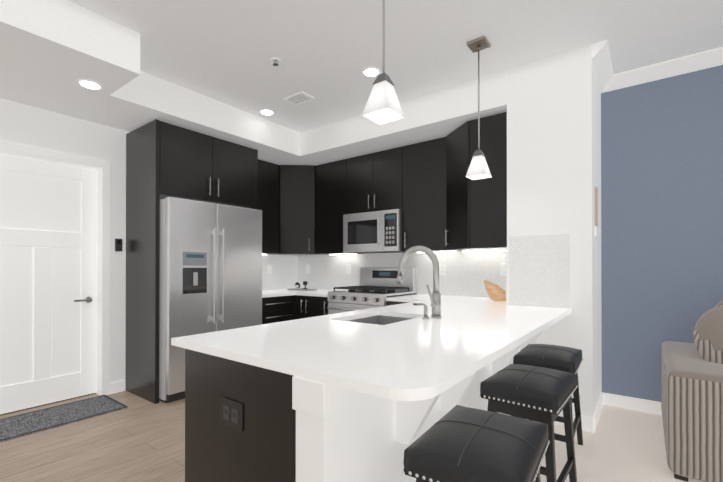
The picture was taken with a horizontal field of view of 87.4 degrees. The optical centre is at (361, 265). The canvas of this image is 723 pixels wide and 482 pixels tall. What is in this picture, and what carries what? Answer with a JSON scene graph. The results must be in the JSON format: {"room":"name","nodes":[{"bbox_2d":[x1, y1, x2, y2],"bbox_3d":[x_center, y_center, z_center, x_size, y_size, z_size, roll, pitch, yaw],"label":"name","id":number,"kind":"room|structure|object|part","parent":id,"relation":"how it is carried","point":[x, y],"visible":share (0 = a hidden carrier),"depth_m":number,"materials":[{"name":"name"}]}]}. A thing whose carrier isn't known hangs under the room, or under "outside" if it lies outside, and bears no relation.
{"room":"kitchen","nodes":[
{"label":"kitchen","id":0,"kind":"room"},
{"bbox_2d":[0,390,184,481],"bbox_3d":[-1.881,1.244,1.750,3.500,0.100,7.250,0,0,37],"label":"floor","id":1,"kind":"structure","parent":0,"point":[139,439],"depth_m":2.47,"materials":[{"name":"wood"}]},
{"bbox_2d":[0,395,127,441],"bbox_3d":[-2.441,1.192,2.967,0.498,0.013,0.920,0,0,37],"label":"rug","id":2,"kind":"object","parent":1,"relation":"on","point":[20,425],"visible":1,"depth_m":2.98,"materials":[{"name":"grey carpet"}]},
{"bbox_2d":[125,119,257,403],"bbox_3d":[-1.690,-0.032,3.883,0.644,2.470,1.080,0,0,37],"label":"tall cabinet","id":3,"kind":"object","parent":1,"relation":"on","point":[164,160],"visible":0.83,"depth_m":3.49,"materials":[{"name":"black wood"}]},
{"bbox_2d":[159,197,261,402],"bbox_3d":[-1.617,0.308,3.827,0.790,1.790,0.990,0,0,37],"label":"refrigerator","id":4,"kind":"object","parent":1,"relation":"on","point":[210,277],"visible":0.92,"depth_m":3.47,"materials":[{"name":"grey metal"}]},
{"bbox_2d":[185,349,295,481],"bbox_3d":[-0.127,0.771,1.869,0.683,0.848,1.190,0,0,37],"label":"base cabinet","id":5,"kind":"object","parent":1,"relation":"on","point":[240,421],"visible":0.38,"depth_m":1.34,"materials":[{"name":"black wood"}]},
{"bbox_2d":[171,295,571,400],"bbox_3d":[0.555,0.332,2.464,1.200,0.030,2.983,0,0,37],"label":"countertop","id":6,"kind":"structure","parent":5,"relation":"on","point":[417,357],"depth_m":1.52,"materials":[{"name":"white stone"}]},
{"bbox_2d":[348,315,412,324],"bbox_3d":[0.117,0.453,2.322,0.418,0.211,0.548,0,0,37],"label":"sink basin","id":7,"kind":"object","parent":6,"relation":"in","point":[380,320],"visible":0.02,"depth_m":2.58,"materials":[{"name":"silver metal"}]},
{"bbox_2d":[396,246,440,318],"bbox_3d":[0.330,0.097,2.325,0.311,0.438,0.122,0,0,37],"label":"faucet","id":8,"kind":"object","parent":6,"relation":"on","point":[435,297],"visible":1,"depth_m":2.26,"materials":[{"name":"silver metal"}]},
{"bbox_2d":[484,280,505,300],"bbox_3d":[1.227,0.227,3.390,0.250,0.187,0.250,0,0,37],"label":"bowl","id":9,"kind":"object","parent":6,"relation":"on","point":[495,292],"visible":0.83,"depth_m":3.32,"materials":[{"name":"brown wood"}]},
{"bbox_2d":[262,295,293,323],"bbox_3d":[-1.209,0.782,4.539,0.618,0.848,0.547,0,0,37],"label":"base cabinet","id":10,"kind":"object","parent":1,"relation":"on","point":[282,308],"depth_m":4.35,"materials":[{"name":"black wood"}]},
{"bbox_2d":[262,289,294,297],"bbox_3d":[-1.199,0.341,4.520,0.660,0.030,0.522,0,0,37],"label":"countertop","id":11,"kind":"structure","parent":10,"relation":"on","point":[280,292],"depth_m":4.53,"materials":[{"name":"white stone"}]},
{"bbox_2d":[294,295,317,319],"bbox_3d":[-0.467,0.783,4.699,0.367,0.848,0.638,0,0,37],"label":"base cabinet","id":12,"kind":"object","parent":1,"relation":"on","point":[304,306],"depth_m":4.44,"materials":[{"name":"black wood"}]},
{"bbox_2d":[295,289,338,296],"bbox_3d":[-0.644,0.342,4.830,1.174,0.030,0.643,0,0,37],"label":"countertop","id":13,"kind":"structure","parent":12,"relation":"on","point":[319,292],"depth_m":4.53,"materials":[{"name":"white stone"}]},
{"bbox_2d":[288,281,316,290],"bbox_3d":[-0.781,0.268,4.988,0.370,0.119,0.180,0,0,37],"label":"tray","id":14,"kind":"object","parent":13,"relation":"on","point":[297,285],"visible":0.98,"depth_m":4.94,"materials":[{"name":"grey metal"}]},
{"bbox_2d":[318,297,327,315],"bbox_3d":[-0.246,0.782,4.532,0.186,0.848,0.638,0,0,37],"label":"base cabinet","id":15,"kind":"object","parent":1,"relation":"on","point":[322,301],"depth_m":4.28,"materials":[{"name":"black wood"}]},
{"bbox_2d":[327,267,415,314],"bbox_3d":[0.104,0.612,4.209,0.754,1.185,0.715,0,0,37],"label":"range","id":16,"kind":"object","parent":1,"relation":"on","point":[377,287],"visible":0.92,"depth_m":4.17,"materials":[{"name":"grey metal"}]},
{"bbox_2d":[387,301,408,305],"bbox_3d":[0.649,0.779,3.859,0.526,0.848,0.638,0,0,37],"label":"base cabinet","id":17,"kind":"object","parent":1,"relation":"on","point":[388,302],"depth_m":3.72,"materials":[{"name":"black wood"}]},
{"bbox_2d":[386,294,442,300],"bbox_3d":[0.598,0.338,3.896,0.398,0.030,0.643,0,0,37],"label":"countertop","id":18,"kind":"structure","parent":17,"relation":"on","point":[408,297],"depth_m":3.80,"materials":[{"name":"white stone"}]},
{"bbox_2d":[0,98,293,382],"bbox_3d":[-3.147,-0.191,2.734,0.300,2.780,7.050,0,0,37],"label":"wall","id":19,"kind":"structure","parent":0,"point":[22,124],"depth_m":3.51,"materials":[{"name":"white paint"}]},
{"bbox_2d":[0,141,110,414],"bbox_3d":[-2.706,0.118,3.221,0.217,2.165,0.930,0,0,37],"label":"entry door","id":20,"kind":"structure","parent":19,"relation":"in","point":[55,211],"depth_m":3.29,"materials":[{"name":"white wood"}]},
{"bbox_2d":[115,239,121,250],"bbox_3d":[-2.302,-0.193,3.588,0.024,0.120,0.060,0,0,37],"label":"keypad","id":21,"kind":"object","parent":19,"relation":"attached to","point":[118,244],"visible":1,"depth_m":3.58,"materials":[{"name":"grey plastic"}]},
{"bbox_2d":[258,159,277,254],"bbox_3d":[-1.322,-0.703,4.637,0.328,1.120,0.558,0,0,37],"label":"upper cabinet","id":22,"kind":"object","parent":19,"relation":"attached to","point":[267,171],"depth_m":4.62,"materials":[{"name":"black wood"}]},
{"bbox_2d":[262,255,297,289],"bbox_3d":[-1.276,0.094,4.965,0.007,0.467,1.140,0,0,37],"label":"tile backsplash","id":23,"kind":"structure","parent":19,"relation":"attached to","point":[284,275],"depth_m":5.17,"materials":[{"name":"white tile"}]},
{"bbox_2d":[267,265,271,273],"bbox_3d":[-1.221,0.051,5.026,0.005,0.115,0.070,0,0,37],"label":"wall outlet","id":24,"kind":"object","parent":23,"relation":"attached to","point":[269,267],"depth_m":5.02,"materials":[{"name":"white plastic"}]},
{"bbox_2d":[0,0,722,165],"bbox_3d":[-0.068,-1.501,0.429,8.000,0.380,7.300,0,0,37],"label":"ceiling","id":25,"kind":"structure","parent":0,"point":[207,67],"depth_m":2.75,"materials":[{"name":"paint"}]},
{"bbox_2d":[77,79,102,89],"bbox_3d":[-1.948,-1.297,2.719,0.156,0.008,0.156,0,0,37],"label":"recessed light","id":26,"kind":"object","parent":25,"relation":"in","point":[89,84],"visible":1,"depth_m":2.71,"materials":[{"name":"white"}]},
{"bbox_2d":[259,109,274,114],"bbox_3d":[-0.971,-1.572,3.887,0.156,0.008,0.156,0,0,37],"label":"recessed light","id":27,"kind":"object","parent":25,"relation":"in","point":[266,112],"visible":1,"depth_m":3.88,"materials":[{"name":"white"}]},
{"bbox_2d":[270,57,280,65],"bbox_3d":[-0.662,-1.563,2.917,0.080,0.033,0.080,0,0,37],"label":"sprinkler head","id":28,"kind":"object","parent":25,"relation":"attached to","point":[275,61],"visible":1,"depth_m":2.91},
{"bbox_2d":[283,92,314,105],"bbox_3d":[-0.591,-1.571,3.577,0.260,0.012,0.170,0,0,37],"label":"ceiling vent","id":29,"kind":"object","parent":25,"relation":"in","point":[298,98],"visible":1,"depth_m":3.56,"materials":[{"name":"white metal"}]},
{"bbox_2d":[362,67,380,76],"bbox_3d":[0.078,-1.575,3.086,0.156,0.008,0.156,0,0,37],"label":"recessed light","id":30,"kind":"object","parent":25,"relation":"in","point":[371,71],"visible":1,"depth_m":3.07,"materials":[{"name":"white"}]},
{"bbox_2d":[362,0,404,124],"bbox_3d":[0.100,-1.129,1.716,0.142,0.911,0.142,0,0,37],"label":"pendant light","id":31,"kind":"object","parent":25,"relation":"hanging from","point":[382,106],"visible":1,"depth_m":1.70,"materials":[{"name":"white glass"}]},
{"bbox_2d":[465,36,491,179],"bbox_3d":[0.834,-1.104,2.691,0.142,0.953,0.142,0,0,37],"label":"pendant light","id":32,"kind":"object","parent":25,"relation":"hanging from","point":[478,168],"visible":1,"depth_m":2.67,"materials":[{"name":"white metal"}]},
{"bbox_2d":[302,65,722,401],"bbox_3d":[2.118,-0.189,3.254,7.910,2.780,0.150,0,0,37],"label":"wall","id":33,"kind":"structure","parent":0,"point":[646,264],"depth_m":3.03,"materials":[{"name":"blue paint"}]},
{"bbox_2d":[278,165,313,255],"bbox_3d":[-0.806,-0.703,4.763,0.335,1.116,0.288,0,0,37],"label":"upper cabinet","id":34,"kind":"object","parent":33,"relation":"attached to","point":[295,182],"depth_m":4.75,"materials":[{"name":"black wood"}]},
{"bbox_2d":[314,159,360,254],"bbox_3d":[-0.285,-0.703,4.762,0.518,1.120,0.328,0,0,37],"label":"upper cabinet","id":35,"kind":"object","parent":33,"relation":"attached to","point":[329,178],"depth_m":4.64,"materials":[{"name":"black wood"}]},
{"bbox_2d":[343,209,403,253],"bbox_3d":[0.191,-0.369,4.328,0.754,0.446,0.447,0,0,37],"label":"microwave","id":36,"kind":"object","parent":33,"relation":"attached to","point":[372,232],"visible":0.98,"depth_m":4.16,"materials":[{"name":"grey metal"}]},
{"bbox_2d":[346,147,401,213],"bbox_3d":[0.227,-0.929,4.378,0.760,0.670,0.328,0,0,37],"label":"upper cabinet","id":37,"kind":"object","parent":33,"relation":"attached to","point":[373,180],"depth_m":4.23,"materials":[{"name":"black wood"}]},
{"bbox_2d":[298,251,501,297],"bbox_3d":[0.320,0.092,4.506,3.109,0.467,0.007,0,0,37],"label":"tile backsplash","id":38,"kind":"structure","parent":33,"relation":"attached to","point":[466,273],"depth_m":4.23,"materials":[{"name":"white tile"}]},
{"bbox_2d":[306,265,309,272],"bbox_3d":[-0.753,0.049,5.301,0.075,0.120,0.009,0,0,37],"label":"wall outlet","id":39,"kind":"object","parent":38,"relation":"attached to","point":[307,266],"depth_m":5.29,"materials":[{"name":"white plastic"}]},
{"bbox_2d":[346,264,350,273],"bbox_3d":[-0.169,0.048,4.863,0.075,0.120,0.009,0,0,37],"label":"wall outlet","id":40,"kind":"object","parent":38,"relation":"attached to","point":[348,266],"depth_m":4.86,"materials":[{"name":"white plastic"}]},
{"bbox_2d":[439,264,444,274],"bbox_3d":[0.870,0.044,4.081,0.075,0.120,0.009,0,0,37],"label":"wall outlet","id":41,"kind":"object","parent":38,"relation":"attached to","point":[441,269],"depth_m":4.08,"materials":[{"name":"white plastic"}]},
{"bbox_2d":[500,264,505,275],"bbox_3d":[1.389,0.043,3.690,0.075,0.120,0.009,0,0,37],"label":"wall outlet","id":42,"kind":"object","parent":38,"relation":"attached to","point":[502,266],"depth_m":3.69,"materials":[{"name":"white plastic"}]},
{"bbox_2d":[402,139,433,251],"bbox_3d":[0.738,-0.706,3.992,0.518,1.120,0.328,0,0,37],"label":"upper cabinet","id":43,"kind":"object","parent":33,"relation":"attached to","point":[417,158],"depth_m":3.90,"materials":[{"name":"black wood"}]},
{"bbox_2d":[434,121,469,251],"bbox_3d":[0.888,-0.708,3.507,0.322,1.116,0.259,0,0,37],"label":"upper cabinet","id":44,"kind":"object","parent":33,"relation":"attached to","point":[436,196],"depth_m":3.58,"materials":[{"name":"black wood"}]},
{"bbox_2d":[417,251,455,252],"bbox_3d":[0.795,-0.139,4.049,0.440,0.011,0.030,0,0,37],"label":"light strip","id":45,"kind":"object","parent":44,"relation":"attached to","point":[434,252],"depth_m":3.97,"materials":[{"name":"white plastic"}]},
{"bbox_2d":[462,112,506,251],"bbox_3d":[1.130,-0.702,3.541,0.648,1.132,0.578,0,0,37],"label":"upper cabinet","id":46,"kind":"object","parent":33,"relation":"attached to","point":[488,196],"depth_m":3.21,"materials":[{"name":"black wood"}]},
{"bbox_3d":[1.253,-0.141,3.703,0.548,0.011,0.030,0,0,37],"label":"undercabinet light strip","id":47,"kind":"part","parent":46,"relation":"part of","materials":[{"name":"white plastic"}]},
{"bbox_2d":[605,393,661,414],"bbox_3d":[3.621,1.134,2.077,3.899,0.100,0.013,0,0,37],"label":"baseboard","id":48,"kind":"structure","parent":33,"relation":"attached to","point":[638,404],"depth_m":3.11,"materials":[{"name":"white wood"}]},
{"bbox_2d":[592,40,722,92],"bbox_3d":[3.414,-1.538,1.815,3.898,0.094,0.700,0,0,37],"label":"crown molding","id":49,"kind":"structure","parent":33,"relation":"attached to","point":[608,80],"depth_m":2.93,"materials":[{"name":"white wood"}]},
{"bbox_2d":[507,44,603,424],"bbox_3d":[1.602,-0.190,3.135,0.590,2.780,0.640,0,0,37],"label":"wall","id":50,"kind":"structure","parent":0,"point":[555,104],"depth_m":2.85,"materials":[{"name":"white paint"}]},
{"bbox_2d":[502,251,505,290],"bbox_3d":[1.361,0.046,3.301,0.018,0.550,0.630,0,0,37],"label":"tile backsplash","id":51,"kind":"structure","parent":50,"relation":"attached to","point":[503,252],"depth_m":3.69,"materials":[{"name":"white tile"}]},
{"bbox_2d":[506,234,569,308],"bbox_3d":[1.356,0.044,2.914,0.439,0.550,0.009,0,0,37],"label":"tile backsplash","id":52,"kind":"structure","parent":50,"relation":"attached to","point":[539,270],"depth_m":2.90,"materials":[{"name":"white tile"}]},
{"bbox_2d":[591,392,604,432],"bbox_3d":[1.853,1.137,2.957,0.016,0.100,0.694,0,0,37],"label":"baseboard","id":53,"kind":"structure","parent":50,"relation":"attached to","point":[594,420],"depth_m":2.86,"materials":[{"name":"white wood"}]},
{"bbox_2d":[594,186,597,236],"bbox_3d":[1.777,-0.406,2.866,0.012,0.370,0.100,0,0,37],"label":"wall art","id":54,"kind":"object","parent":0,"point":[596,203],"depth_m":2.83,"materials":[{"name":"beige"}]},
{"bbox_2d":[527,404,702,481],"bbox_3d":[1.331,1.228,-0.634,4.500,0.112,7.300,0,0,37],"label":"floor","id":55,"kind":"structure","parent":0,"point":[620,444],"depth_m":2.42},
{"bbox_2d":[292,330,543,481],"bbox_3d":[0.619,0.765,2.006,0.334,0.836,2.335,0,0,37],"label":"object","id":56,"kind":"structure","parent":55,"relation":"on","point":[344,435],"depth_m":1.26,"materials":[{"name":"white"}]},
{"bbox_2d":[402,405,549,481],"bbox_3d":[0.390,0.850,1.227,0.340,0.660,0.469,0,0,34],"label":"bar stool","id":57,"kind":"object","parent":55,"relation":"on","point":[457,443],"visible":1,"depth_m":1.12,"materials":[{"name":"black leather"}]},
{"bbox_2d":[479,364,577,481],"bbox_3d":[0.835,0.853,1.868,0.340,0.660,0.469,0,0,39],"label":"bar stool","id":58,"kind":"object","parent":55,"relation":"on","point":[537,394],"visible":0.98,"depth_m":1.74,"materials":[{"name":"black leather"}]},
{"bbox_2d":[513,344,582,447],"bbox_3d":[1.199,0.855,2.420,0.340,0.660,0.469,0,0,35],"label":"bar stool","id":59,"kind":"object","parent":55,"relation":"on","point":[564,359],"visible":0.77,"depth_m":2.31,"materials":[{"name":"black leather"}]},
{"bbox_2d":[661,300,722,481],"bbox_3d":[2.929,0.664,1.875,2.240,1.037,1.127,0,0,37],"label":"sofa","id":60,"kind":"object","parent":55,"relation":"on","point":[692,393],"visible":1,"depth_m":2.06,"materials":[{"name":"grey fabric"}]}
]}

